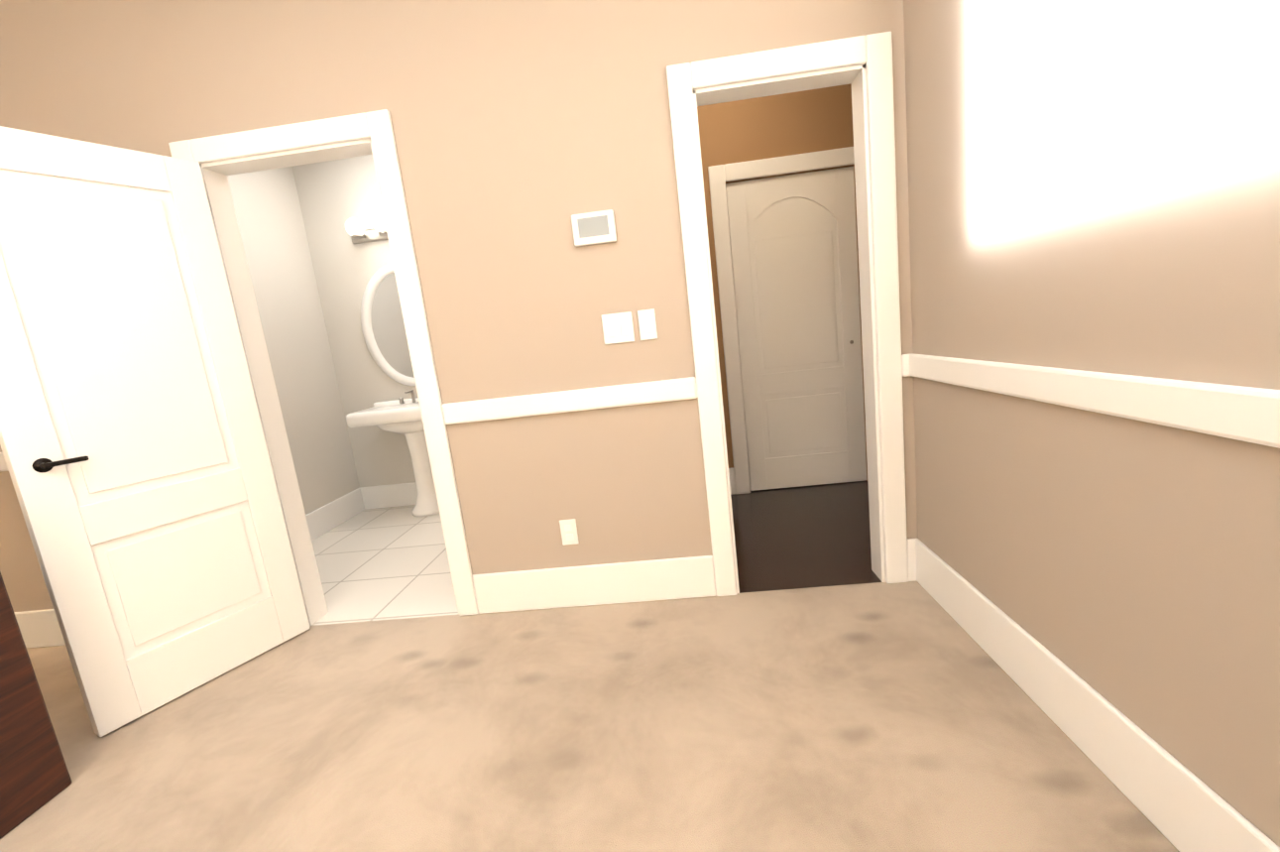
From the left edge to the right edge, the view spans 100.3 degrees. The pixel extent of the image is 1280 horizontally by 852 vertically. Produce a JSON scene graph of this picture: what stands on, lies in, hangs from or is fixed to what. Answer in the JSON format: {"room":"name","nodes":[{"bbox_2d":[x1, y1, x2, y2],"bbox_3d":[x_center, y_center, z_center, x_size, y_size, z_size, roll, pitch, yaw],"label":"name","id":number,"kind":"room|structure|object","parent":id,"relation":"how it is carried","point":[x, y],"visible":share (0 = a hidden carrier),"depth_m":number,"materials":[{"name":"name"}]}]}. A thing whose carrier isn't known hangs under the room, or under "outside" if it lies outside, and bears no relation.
{"room":"bedroom","nodes":[
{"label":"bedroom","id":0,"kind":"room"},
{"bbox_2d":[227,165,361,514],"bbox_3d":[-2.553,-0.506,3.317,0.120,2.780,1.740,-6,10,4],"label":"wall","id":1,"kind":"structure","parent":0,"point":[313,269],"depth_m":3.83,"materials":[{"name":"white paint"}]},
{"bbox_2d":[305,486,365,540],"bbox_3d":[-2.339,0.755,3.532,0.016,0.190,1.740,-6,10,4],"label":"trim","id":2,"kind":"structure","parent":1,"relation":"attached to","point":[326,518],"depth_m":4.03,"materials":[{"name":"white wood"}]},
{"bbox_2d":[294,154,417,486],"bbox_3d":[-1.380,-0.788,4.162,2.370,2.780,0.120,-6,10,4],"label":"wall","id":3,"kind":"structure","parent":0,"point":[330,192],"depth_m":4.10,"materials":[{"name":"white paint"}]},
{"bbox_2d":[345,213,388,243],"bbox_3d":[-1.867,-1.464,3.911,0.620,0.158,0.187,-6,10,4],"label":"sconce","id":4,"kind":"object","parent":3,"relation":"attached to","point":[357,231],"visible":0.48,"depth_m":3.87,"materials":[{"name":"white glass"}]},
{"bbox_2d":[360,262,415,385],"bbox_3d":[-1.782,-0.774,4.108,0.730,0.940,0.035,-6,10,4],"label":"bathroom mirror","id":5,"kind":"object","parent":3,"relation":"attached to","point":[384,329],"visible":0.46,"depth_m":4.12,"materials":[{"name":"white mirror"}]},
{"bbox_2d":[360,481,417,509],"bbox_3d":[-1.238,0.491,4.315,2.130,0.190,0.016,-6,10,4],"label":"trim","id":6,"kind":"structure","parent":3,"relation":"attached to","point":[403,494],"depth_m":4.37,"materials":[{"name":"white wood"}]},
{"bbox_2d":[0,0,917,611],"bbox_3d":[-1.562,-0.448,2.321,5.250,2.780,0.120,-6,10,4],"label":"wall","id":7,"kind":"structure","parent":0,"point":[523,131],"depth_m":2.12,"materials":[{"name":"beige paint"}]},
{"bbox_2d":[0,125,310,736],"bbox_3d":[-1.836,0.017,2.003,0.134,2.025,0.727,-1,11,30],"label":"bathroom door","id":8,"kind":"structure","parent":7,"relation":"in","point":[134,448],"depth_m":1.94,"materials":[{"name":"white wood"}]},
{"bbox_2d":[559,518,579,545],"bbox_3d":[-0.312,0.466,2.344,0.072,0.116,0.009,-6,10,4],"label":"electrical outlet plate","id":9,"kind":"object","parent":7,"relation":"attached to","point":[568,530],"visible":1,"depth_m":2.34,"materials":[{"name":"white plastic"}]},
{"bbox_2d":[571,209,616,246],"bbox_3d":[-0.182,-0.779,2.103,0.170,0.120,0.024,-6,10,4],"label":"thermostat","id":10,"kind":"object","parent":7,"relation":"attached to","point":[594,227],"visible":1,"depth_m":2.09,"materials":[{"name":"white plastic"}]},
{"bbox_2d":[601,311,634,344],"bbox_3d":[-0.089,-0.398,2.173,0.124,0.120,0.010,-6,10,4],"label":"switch plate","id":11,"kind":"object","parent":7,"relation":"attached to","point":[618,327],"depth_m":2.17,"materials":[{"name":"white plastic"}]},
{"bbox_2d":[0,352,1279,851],"bbox_3d":[-1.595,0.842,0.240,5.250,0.970,4.430,-6,10,4],"label":"wall trim","id":12,"kind":"structure","parent":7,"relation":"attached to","point":[1172,799],"depth_m":1.47,"materials":[{"name":"white wood"}]},
{"bbox_2d":[637,308,657,340],"bbox_3d":[0.030,-0.410,2.164,0.070,0.120,0.010,-6,10,4],"label":"switch plate","id":13,"kind":"object","parent":7,"relation":"attached to","point":[646,317],"depth_m":2.16,"materials":[{"name":"white plastic"}]},
{"bbox_2d":[0,581,1179,851],"bbox_3d":[-1.537,1.376,0.272,5.490,0.100,4.550,-6,10,4],"label":"floor carpet","id":14,"kind":"object","parent":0,"point":[910,716],"visible":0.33,"depth_m":1.59,"materials":[{"name":"beige carpet"}]},
{"bbox_2d":[0,572,71,838],"bbox_3d":[-3.030,0.635,0.467,2.310,1.622,2.263,-6,10,3],"label":"bed","id":15,"kind":"object","parent":14,"relation":"on","point":[35,776],"visible":1,"depth_m":1.55,"materials":[{"name":"brown wood"}]},
{"bbox_2d":[311,479,881,625],"bbox_3d":[0.075,0.651,3.377,4.850,0.100,2.000,-6,10,4],"label":"floor","id":16,"kind":"structure","parent":0,"point":[804,536],"depth_m":2.98,"materials":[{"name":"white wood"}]},
{"bbox_2d":[346,389,439,516],"bbox_3d":[-1.688,0.207,4.034,0.710,0.945,0.478,-6,10,4],"label":"pedestal sink","id":17,"kind":"object","parent":16,"relation":"on","point":[401,415],"visible":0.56,"depth_m":4.00,"materials":[{"name":"white ceramic"}]},
{"bbox_2d":[697,83,867,480],"bbox_3d":[0.808,-0.929,3.516,3.340,2.780,0.120,-6,10,4],"label":"wall","id":18,"kind":"structure","parent":0,"point":[780,125],"depth_m":3.29,"materials":[{"name":"brown paint"}]},
{"bbox_2d":[707,146,854,494],"bbox_3d":[0.840,-0.603,3.500,3.100,2.140,0.022,-6,10,4],"label":"trim","id":19,"kind":"structure","parent":18,"relation":"attached to","point":[720,175],"depth_m":3.42,"materials":[{"name":"white wood"}]},
{"bbox_2d":[725,166,866,490],"bbox_3d":[1.054,-0.592,3.585,0.790,2.028,0.137,-6,10,4],"label":"hall door","id":20,"kind":"structure","parent":18,"relation":"in","point":[794,252],"depth_m":3.51,"materials":[{"name":"white wood"}]},
{"bbox_2d":[903,0,1279,846],"bbox_3d":[0.970,-0.326,-0.065,0.120,2.780,4.550,-6,10,4],"label":"wall","id":21,"kind":"structure","parent":0,"point":[1094,184],"depth_m":1.15,"materials":[{"name":"beige paint"}]}
]}

